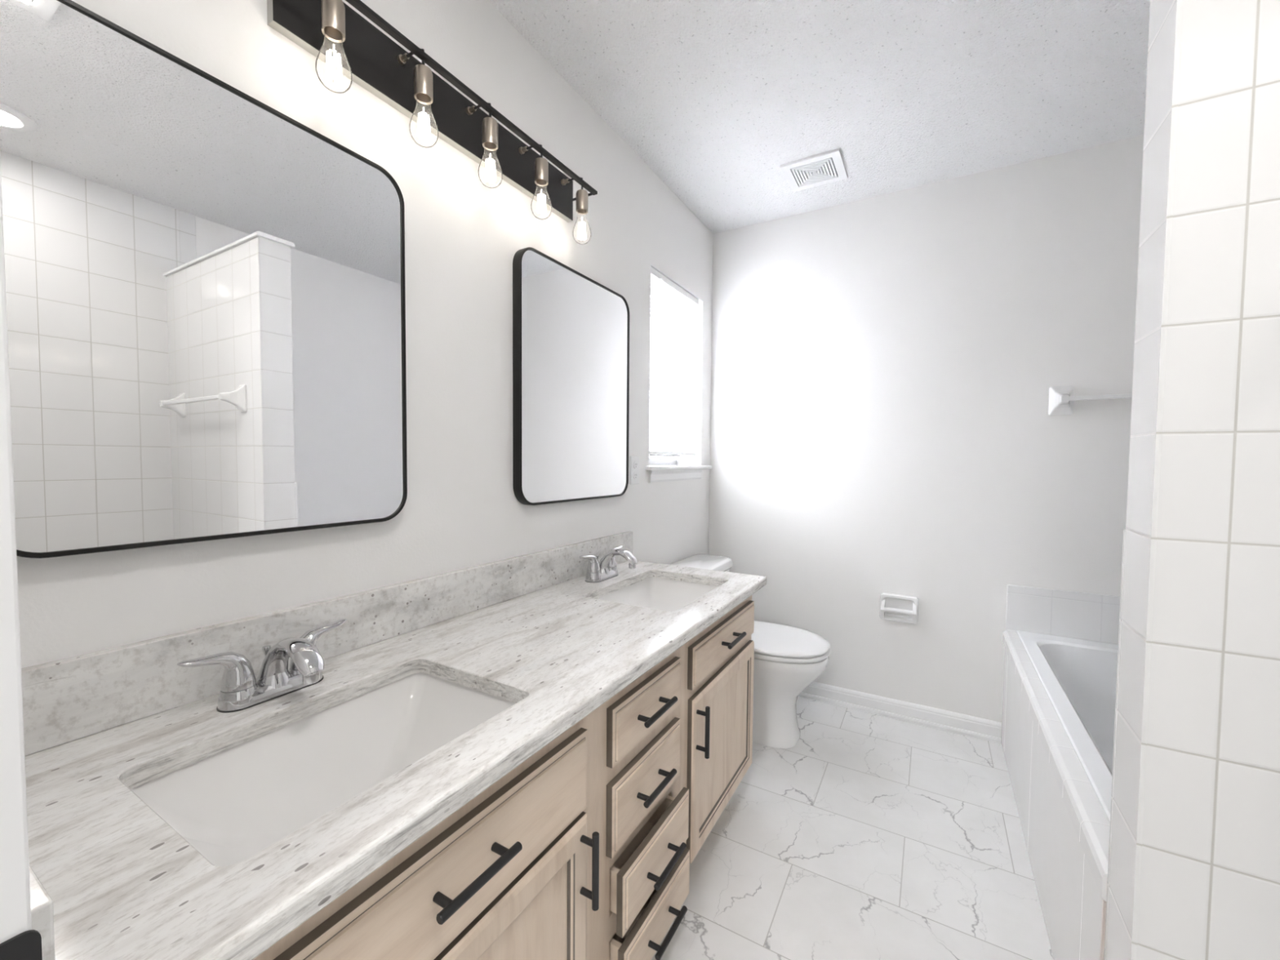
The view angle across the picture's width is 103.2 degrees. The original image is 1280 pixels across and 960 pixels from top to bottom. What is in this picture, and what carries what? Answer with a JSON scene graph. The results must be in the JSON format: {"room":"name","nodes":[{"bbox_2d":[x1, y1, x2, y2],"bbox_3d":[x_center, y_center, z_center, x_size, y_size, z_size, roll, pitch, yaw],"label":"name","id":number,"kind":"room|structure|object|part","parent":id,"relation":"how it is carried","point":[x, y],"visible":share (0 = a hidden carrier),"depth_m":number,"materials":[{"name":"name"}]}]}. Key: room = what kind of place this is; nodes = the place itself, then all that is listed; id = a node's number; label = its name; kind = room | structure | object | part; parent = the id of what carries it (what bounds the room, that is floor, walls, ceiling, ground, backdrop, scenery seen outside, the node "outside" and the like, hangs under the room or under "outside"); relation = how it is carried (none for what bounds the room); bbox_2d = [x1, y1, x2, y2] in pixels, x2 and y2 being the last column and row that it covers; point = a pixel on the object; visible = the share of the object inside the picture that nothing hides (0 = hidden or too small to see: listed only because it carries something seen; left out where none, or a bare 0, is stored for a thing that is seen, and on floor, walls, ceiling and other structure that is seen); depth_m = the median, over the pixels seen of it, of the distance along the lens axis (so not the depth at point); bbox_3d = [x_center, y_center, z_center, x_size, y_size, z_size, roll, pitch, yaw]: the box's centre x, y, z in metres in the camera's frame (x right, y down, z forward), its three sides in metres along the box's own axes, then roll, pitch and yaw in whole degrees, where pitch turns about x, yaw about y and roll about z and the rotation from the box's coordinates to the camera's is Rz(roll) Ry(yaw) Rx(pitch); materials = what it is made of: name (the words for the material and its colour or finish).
{"room":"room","nodes":[
{"label":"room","id":0,"kind":"room"},
{"bbox_2d":[16,0,713,668],"bbox_3d":[-0.304,-0.090,1.740,0.120,2.440,2.803,2,3,30],"label":"wall","id":1,"kind":"structure","parent":0,"point":[461,509],"depth_m":1.28,"materials":[{"name":"white paint"}]},
{"bbox_2d":[0,0,407,558],"bbox_3d":[-0.697,-0.285,0.897,0.029,0.768,0.610,2,3,30],"label":"wall mirror","id":2,"kind":"object","parent":1,"relation":"attached to","point":[205,286],"visible":0.94,"depth_m":0.81,"materials":[{"name":"black mirror"}]},
{"bbox_2d":[21,531,632,755],"bbox_3d":[-0.461,0.293,1.346,0.020,0.117,1.694,2,3,30],"label":"backsplash","id":3,"kind":"structure","parent":1,"relation":"attached to","point":[67,700],"depth_m":0.90,"materials":[{"name":"stone"}]},
{"bbox_2d":[266,0,597,244],"bbox_3d":[-0.405,-0.852,1.275,0.130,0.239,0.904,2,3,30],"label":"vanity light","id":4,"kind":"object","parent":1,"relation":"attached to","point":[331,31],"visible":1,"depth_m":1.14,"materials":[{"name":"black metal"}]},
{"bbox_2d":[320,0,345,42],"bbox_3d":[-0.563,-0.851,0.930,0.038,0.066,0.038,2,3,30],"label":"socket","id":5,"kind":"object","parent":4,"relation":"attached to","point":[332,11],"depth_m":0.92,"materials":[{"name":"silver metal"}]},
{"bbox_3d":[-0.564,-0.769,0.934,0.059,0.098,0.059,2,3,30],"label":"bulb","id":6,"kind":"part","parent":4,"relation":"part of","materials":[{"name":"clear glass"}]},
{"bbox_3d":[-0.524,-0.936,1.125,0.024,0.017,0.017,2,3,30],"label":"knob","id":7,"kind":"part","parent":4,"relation":"part of","materials":[{"name":"silver metal"}]},
{"bbox_3d":[-0.489,-0.914,1.106,0.057,0.048,0.006,2,3,30],"label":"arm","id":8,"kind":"part","parent":4,"relation":"part of","materials":[{"name":"black metal"}]},
{"bbox_2d":[413,64,433,104],"bbox_3d":[-0.468,-0.857,1.095,0.038,0.066,0.038,2,3,30],"label":"socket","id":9,"kind":"object","parent":4,"relation":"attached to","point":[423,75],"depth_m":1.08,"materials":[{"name":"silver metal"}]},
{"bbox_3d":[-0.468,-0.775,1.099,0.059,0.098,0.059,2,3,30],"label":"bulb","id":10,"kind":"part","parent":4,"relation":"part of","materials":[{"name":"clear glass"}]},
{"bbox_3d":[-0.429,-0.942,1.290,0.024,0.017,0.017,2,3,30],"label":"knob","id":11,"kind":"part","parent":4,"relation":"part of","materials":[{"name":"silver metal"}]},
{"bbox_3d":[-0.412,-0.916,1.277,0.112,0.009,0.904,2,3,30],"label":"rail","id":12,"kind":"part","parent":4,"relation":"part of","materials":[{"name":"black metal"}]},
{"bbox_3d":[-0.394,-0.919,1.271,0.057,0.048,0.006,2,3,30],"label":"arm","id":13,"kind":"part","parent":4,"relation":"part of","materials":[{"name":"black metal"}]},
{"bbox_2d":[482,116,497,151],"bbox_3d":[-0.372,-0.863,1.260,0.038,0.066,0.038,2,3,30],"label":"socket","id":14,"kind":"object","parent":4,"relation":"attached to","point":[490,125],"depth_m":1.25,"materials":[{"name":"silver metal"}]},
{"bbox_3d":[-0.373,-0.781,1.263,0.059,0.098,0.059,2,3,30],"label":"bulb","id":15,"kind":"part","parent":4,"relation":"part of","materials":[{"name":"clear glass"}]},
{"bbox_3d":[-0.334,-0.947,1.455,0.024,0.017,0.017,2,3,30],"label":"knob","id":16,"kind":"part","parent":4,"relation":"part of","materials":[{"name":"silver metal"}]},
{"bbox_3d":[-0.298,-0.925,1.435,0.057,0.048,0.006,2,3,30],"label":"arm","id":17,"kind":"part","parent":4,"relation":"part of","materials":[{"name":"black metal"}]},
{"bbox_3d":[-0.278,-0.787,1.428,0.059,0.098,0.059,2,3,30],"label":"bulb","id":18,"kind":"part","parent":4,"relation":"part of","materials":[{"name":"clear glass"}]},
{"bbox_2d":[534,157,548,186],"bbox_3d":[-0.277,-0.869,1.425,0.038,0.066,0.038,2,3,30],"label":"socket","id":19,"kind":"object","parent":4,"relation":"attached to","point":[541,165],"depth_m":1.41,"materials":[{"name":"silver metal"}]},
{"bbox_3d":[-0.238,-0.953,1.620,0.024,0.017,0.017,2,3,30],"label":"knob","id":20,"kind":"part","parent":4,"relation":"part of","materials":[{"name":"silver metal"}]},
{"bbox_3d":[-0.203,-0.931,1.600,0.057,0.048,0.006,2,3,30],"label":"arm","id":21,"kind":"part","parent":4,"relation":"part of","materials":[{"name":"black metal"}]},
{"bbox_3d":[-0.182,-0.792,1.593,0.059,0.098,0.059,2,3,30],"label":"bulb","id":22,"kind":"part","parent":4,"relation":"part of","materials":[{"name":"clear glass"}]},
{"bbox_2d":[576,189,588,214],"bbox_3d":[-0.181,-0.874,1.590,0.038,0.066,0.038,2,3,30],"label":"socket","id":23,"kind":"object","parent":4,"relation":"attached to","point":[582,196],"depth_m":1.58,"materials":[{"name":"silver metal"}]},
{"bbox_2d":[512,247,629,505],"bbox_3d":[-0.208,-0.314,1.744,0.029,0.768,0.610,2,3,30],"label":"wall mirror","id":24,"kind":"object","parent":1,"relation":"attached to","point":[571,331],"visible":1,"depth_m":1.66,"materials":[{"name":"black mirror"}]},
{"bbox_2d":[630,456,639,484],"bbox_3d":[-0.021,-0.041,2.104,0.008,0.116,0.070,2,3,30],"label":"wall outlet","id":25,"kind":"object","parent":1,"relation":"attached to","point":[634,460],"visible":1,"depth_m":2.10,"materials":[{"name":"white plastic"}]},
{"bbox_2d":[633,471,637,479],"bbox_3d":[-0.018,-0.019,2.104,0.003,0.033,0.033,2,3,30],"label":"receptacle","id":26,"kind":"object","parent":25,"relation":"attached to","point":[635,473],"depth_m":2.10,"materials":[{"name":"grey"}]},
{"bbox_2d":[633,461,638,468],"bbox_3d":[-0.018,-0.063,2.102,0.003,0.033,0.033,2,3,30],"label":"receptacle","id":27,"kind":"object","parent":25,"relation":"attached to","point":[635,463],"depth_m":2.10,"materials":[{"name":"grey plastic"}]},
{"bbox_2d":[645,263,711,482],"bbox_3d":[0.164,-0.470,2.497,0.143,0.942,0.699,2,3,30],"label":"window","id":28,"kind":"structure","parent":1,"relation":"in","point":[660,468],"depth_m":2.60,"materials":[{"name":"white plastic"}]},
{"bbox_3d":[0.115,-0.507,2.486,0.004,0.788,0.497,2,3,30],"label":"pane","id":29,"kind":"part","parent":28,"relation":"part of","materials":[{"name":"white glass"}]},
{"bbox_3d":[0.114,-0.503,2.486,0.035,0.865,0.565,2,3,30],"label":"sash","id":30,"kind":"part","parent":28,"relation":"part of","materials":[{"name":"white plastic"}]},
{"bbox_2d":[648,266,698,455],"bbox_3d":[0.162,-0.525,2.433,0.038,0.811,0.525,2,3,30],"label":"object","id":31,"kind":"structure","parent":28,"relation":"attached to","point":[672,366],"depth_m":2.42,"materials":[{"name":"white"}]},
{"bbox_3d":[0.065,-0.512,2.271,0.029,0.769,0.002,2,3,30],"label":"ladder cord","id":32,"kind":"part","parent":31,"relation":"part of","materials":[{"name":"white fabric"}]},
{"bbox_3d":[0.157,-0.128,2.450,0.026,0.016,0.519,2,3,30],"label":"rail","id":33,"kind":"part","parent":31,"relation":"part of","materials":[{"name":"white plastic"}]},
{"bbox_3d":[0.244,-0.523,2.582,0.029,0.769,0.002,2,3,30],"label":"ladder cord","id":34,"kind":"part","parent":31,"relation":"part of","materials":[{"name":"white fabric"}]},
{"bbox_3d":[0.184,-0.061,2.500,0.090,0.018,0.699,2,3,30],"label":"sill","id":35,"kind":"part","parent":28,"relation":"part of","materials":[{"name":"white paint"}]},
{"bbox_3d":[0.213,-0.089,2.615,0.068,0.033,0.068,2,3,30],"label":"sash knob","id":36,"kind":"part","parent":28,"relation":"part of","materials":[{"name":"white plastic"}]},
{"bbox_2d":[488,0,1150,233],"bbox_3d":[0.757,-1.326,1.084,2.546,0.100,2.803,2,3,30],"label":"ceiling","id":37,"kind":"structure","parent":0,"point":[713,96],"depth_m":1.66,"materials":[{"name":"white paint"}]},
{"bbox_2d":[780,148,847,191],"bbox_3d":[0.744,-1.314,2.162,0.233,0.010,0.225,2,3,30],"label":"ceiling vent","id":38,"kind":"object","parent":37,"relation":"in","point":[827,167],"visible":1,"depth_m":2.15,"materials":[{"name":"white plastic"}]},
{"bbox_2d":[651,696,1053,959],"bbox_3d":[-0.186,1.255,-0.104,4.400,0.100,5.958,2,3,30],"label":"floor","id":39,"kind":"structure","parent":0,"point":[870,836],"depth_m":1.54,"materials":[{"name":"tile"}]},
{"bbox_2d":[253,595,754,959],"bbox_3d":[-0.210,0.772,1.202,0.606,0.762,1.666,2,3,30],"label":"vanity cabinet","id":40,"kind":"object","parent":39,"relation":"on","point":[585,849],"visible":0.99,"depth_m":0.92,"materials":[{"name":"brown wood"}]},
{"bbox_2d":[21,531,767,959],"bbox_3d":[-0.222,0.316,1.208,0.574,0.147,1.695,2,3,30],"label":"countertop","id":41,"kind":"structure","parent":40,"relation":"on","point":[111,878],"depth_m":0.74,"materials":[{"name":"white stone"}]},
{"bbox_2d":[177,618,346,712],"bbox_3d":[-0.625,0.315,0.882,0.196,0.108,0.196,0,2,-11],"label":"bathroom faucet","id":42,"kind":"object","parent":41,"relation":"on","point":[240,690],"visible":1,"depth_m":0.83,"materials":[{"name":"silver metal"}]},
{"bbox_3d":[-0.675,0.308,0.812,0.046,0.065,0.100,2,3,30],"label":"handle","id":43,"kind":"part","parent":42,"relation":"part of","materials":[{"name":"silver metal"}]},
{"bbox_3d":[-0.655,0.322,0.891,0.013,0.062,0.013,2,3,30],"label":"pop rod","id":44,"kind":"part","parent":42,"relation":"part of","materials":[{"name":"silver metal"}]},
{"bbox_3d":[-0.586,0.311,0.851,0.161,0.099,0.049,2,3,30],"label":"spout","id":45,"kind":"part","parent":42,"relation":"part of","materials":[{"name":"silver metal"}]},
{"bbox_3d":[-0.598,0.303,0.946,0.046,0.065,0.100,2,3,30],"label":"handle","id":46,"kind":"part","parent":42,"relation":"part of","materials":[{"name":"silver metal"}]},
{"bbox_2d":[130,672,516,866],"bbox_3d":[-0.433,0.470,0.776,0.342,0.129,0.482,2,3,30],"label":"undermount sink","id":47,"kind":"object","parent":41,"relation":"in","point":[231,805],"visible":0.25,"depth_m":0.82,"materials":[{"name":"white ceramic"}]},
{"bbox_2d":[579,545,637,582],"bbox_3d":[-0.119,0.284,1.756,0.196,0.108,0.196,0,2,-11],"label":"bathroom faucet","id":48,"kind":"object","parent":41,"relation":"on","point":[605,569],"visible":1,"depth_m":1.70,"materials":[{"name":"silver metal"}]},
{"bbox_3d":[-0.170,0.277,1.686,0.046,0.065,0.100,2,3,30],"label":"handle","id":49,"kind":"part","parent":48,"relation":"part of","materials":[{"name":"silver metal"}]},
{"bbox_3d":[-0.092,0.273,1.820,0.046,0.065,0.100,2,3,30],"label":"handle","id":50,"kind":"part","parent":48,"relation":"part of","materials":[{"name":"silver metal"}]},
{"bbox_3d":[-0.081,0.281,1.724,0.161,0.099,0.049,2,3,30],"label":"spout","id":51,"kind":"part","parent":48,"relation":"part of","materials":[{"name":"silver metal"}]},
{"bbox_2d":[597,577,718,611],"bbox_3d":[0.065,0.440,1.637,0.342,0.129,0.472,2,3,30],"label":"undermount sink","id":52,"kind":"object","parent":41,"relation":"in","point":[658,593],"visible":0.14,"depth_m":1.81,"materials":[{"name":"white ceramic"}]},
{"bbox_3d":[-0.243,0.533,0.677,0.019,0.144,0.575,2,3,30],"label":"false drawer","id":53,"kind":"part","parent":40,"relation":"part of","materials":[{"name":"brown wood"}]},
{"bbox_3d":[-0.216,0.522,0.669,0.036,0.012,0.136,2,3,30],"label":"pull handle","id":54,"kind":"part","parent":40,"relation":"part of","materials":[{"name":"black metal"}]},
{"bbox_3d":[-0.246,0.831,0.688,0.019,0.428,0.575,2,3,30],"label":"door","id":55,"kind":"part","parent":40,"relation":"part of","materials":[{"name":"brown wood"}]},
{"bbox_3d":[-0.088,0.688,0.898,0.036,0.136,0.012,2,3,30],"label":"pull handle","id":56,"kind":"part","parent":40,"relation":"part of","materials":[{"name":"black metal"}]},
{"bbox_3d":[0.018,0.673,1.137,0.019,0.145,0.310,2,3,30],"label":"drawer","id":57,"kind":"part","parent":40,"relation":"part of","materials":[{"name":"brown wood"}]},
{"bbox_3d":[0.020,0.504,1.131,0.019,0.117,0.310,2,3,30],"label":"drawer","id":58,"kind":"part","parent":40,"relation":"part of","materials":[{"name":"brown wood"}]},
{"bbox_3d":[0.040,0.834,1.131,0.019,0.124,0.310,2,3,30],"label":"drawer","id":59,"kind":"part","parent":40,"relation":"part of","materials":[{"name":"brown wood"}]},
{"bbox_3d":[0.042,0.982,1.135,0.019,0.112,0.310,2,3,30],"label":"drawer","id":60,"kind":"part","parent":40,"relation":"part of","materials":[{"name":"brown wood"}]},
{"bbox_3d":[0.036,0.670,1.112,0.036,0.012,0.136,2,3,30],"label":"pull handle","id":61,"kind":"part","parent":40,"relation":"part of","materials":[{"name":"black metal"}]},
{"bbox_3d":[0.037,0.501,1.105,0.036,0.012,0.136,2,3,30],"label":"pull handle","id":62,"kind":"part","parent":40,"relation":"part of","materials":[{"name":"black metal"}]},
{"bbox_3d":[0.057,0.835,1.106,0.036,0.012,0.136,2,3,30],"label":"pull handle","id":63,"kind":"part","parent":40,"relation":"part of","materials":[{"name":"black metal"}]},
{"bbox_3d":[0.059,0.983,1.109,0.036,0.012,0.136,2,3,30],"label":"pull handle","id":64,"kind":"part","parent":40,"relation":"part of","materials":[{"name":"black metal"}]},
{"bbox_3d":[0.167,0.664,1.339,0.036,0.136,0.012,2,3,30],"label":"pull handle","id":65,"kind":"part","parent":40,"relation":"part of","materials":[{"name":"black metal"}]},
{"bbox_3d":[0.264,0.793,1.569,0.019,0.442,0.522,2,3,30],"label":"door","id":66,"kind":"part","parent":40,"relation":"part of","materials":[{"name":"brown wood"}]},
{"bbox_3d":[0.264,0.487,1.553,0.019,0.112,0.522,2,3,30],"label":"false drawer","id":67,"kind":"part","parent":40,"relation":"part of","materials":[{"name":"brown wood"}]},
{"bbox_3d":[0.282,0.481,1.529,0.036,0.012,0.136,2,3,30],"label":"pull handle","id":68,"kind":"part","parent":40,"relation":"part of","materials":[{"name":"black metal"}]},
{"bbox_2d":[669,554,830,748],"bbox_3d":[0.481,0.757,2.291,0.713,0.717,0.476,2,3,30],"label":"toilet","id":69,"kind":"object","parent":39,"relation":"on","point":[788,660],"visible":0.4,"depth_m":2.14,"materials":[{"name":"white ceramic"}]},
{"bbox_3d":[0.269,0.416,2.401,0.218,0.048,0.476,2,3,30],"label":"tank lid","id":70,"kind":"part","parent":69,"relation":"part of","materials":[{"name":"white ceramic"}]},
{"bbox_3d":[0.576,0.694,2.234,0.491,0.023,0.376,2,3,30],"label":"seat lid","id":71,"kind":"part","parent":69,"relation":"part of","materials":[{"name":"white plastic"}]},
{"bbox_3d":[0.525,0.921,2.271,0.598,0.392,0.366,2,3,30],"label":"bowl","id":72,"kind":"part","parent":69,"relation":"part of","materials":[{"name":"white ceramic"}]},
{"bbox_3d":[0.576,0.717,2.234,0.493,0.018,0.376,2,3,30],"label":"seat","id":73,"kind":"part","parent":69,"relation":"part of","materials":[{"name":"white plastic"}]},
{"bbox_2d":[1000,630,1118,959],"bbox_3d":[1.591,0.915,1.305,0.946,0.497,1.479,2,3,30],"label":"bathtub","id":74,"kind":"object","parent":39,"relation":"on","point":[1058,713],"visible":0.48,"depth_m":1.39,"materials":[{"name":"ceramic"}]},
{"bbox_2d":[708,134,1143,722],"bbox_3d":[1.470,-0.096,2.264,2.426,2.440,0.120,2,3,30],"label":"wall","id":75,"kind":"structure","parent":0,"point":[884,367],"depth_m":2.28,"materials":[{"name":"white paint"}]},
{"bbox_2d":[879,592,918,624],"bbox_3d":[1.197,0.599,2.348,0.160,0.125,0.050,2,3,30],"label":"toilet paper holder","id":76,"kind":"object","parent":75,"relation":"attached to","point":[893,607],"visible":1,"depth_m":2.36,"materials":[{"name":"white ceramic"}]},
{"bbox_2d":[798,681,1001,743],"bbox_3d":[0.963,1.069,2.517,1.359,0.084,0.020,2,3,30],"label":"baseboard","id":77,"kind":"structure","parent":75,"relation":"attached to","point":[944,720],"depth_m":2.35,"materials":[{"name":"white paint"}]},
{"bbox_2d":[1005,584,1120,644],"bbox_3d":[1.602,0.578,1.287,0.944,0.198,1.480,2,3,30],"label":"backsplash","id":78,"kind":"structure","parent":75,"relation":"attached to","point":[1095,617],"depth_m":2.06,"materials":[{"name":"tile"}]},
{"bbox_2d":[1048,385,1132,415],"bbox_3d":[1.955,-0.311,1.863,0.702,0.118,0.075,2,3,30],"label":"towel bar","id":79,"kind":"object","parent":75,"relation":"attached to","point":[1061,398],"visible":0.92,"depth_m":2.02,"materials":[{"name":"white ceramic"}]},
{"bbox_3d":[1.685,-0.320,2.019,0.078,0.118,0.075,2,3,30],"label":"post","id":80,"kind":"part","parent":79,"relation":"part of","materials":[{"name":"white ceramic"}]},
{"bbox_2d":[1106,0,1279,959],"bbox_3d":[1.199,0.143,0.570,0.947,2.092,0.117,2,3,30],"label":"wall partition","id":81,"kind":"structure","parent":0,"point":[1210,876],"depth_m":0.72,"materials":[{"name":"tile"}]},
{"bbox_2d":[1103,528,1125,959],"bbox_3d":[0.825,0.628,0.876,0.020,1.092,0.011,2,3,30],"label":"trim","id":82,"kind":"structure","parent":81,"relation":"attached to","point":[1124,530],"depth_m":0.87,"materials":[{"name":"tile"}]},
{"bbox_2d":[1130,0,1183,959],"bbox_3d":[0.762,0.132,0.754,0.007,2.092,0.001,2,3,30],"label":"trim","id":83,"kind":"structure","parent":81,"relation":"attached to","point":[1179,15],"depth_m":0.75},
{"bbox_3d":[0.075,-0.017,-0.026,2.306,2.440,0.121,2,3,30],"label":"wall","id":84,"kind":"structure","parent":0,"visible":0},
{"bbox_2d":[0,156,42,959],"bbox_3d":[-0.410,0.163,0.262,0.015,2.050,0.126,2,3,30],"label":"door","id":85,"kind":"structure","parent":84,"relation":"in","point":[18,940],"depth_m":0.31,"materials":[{"name":"white paint"}]},
{"bbox_3d":[-0.395,0.312,0.298,0.002,0.058,0.058,2,3,30],"label":"strike plate","id":86,"kind":"part","parent":85,"relation":"part of","materials":[{"name":"black metal"}]}
]}

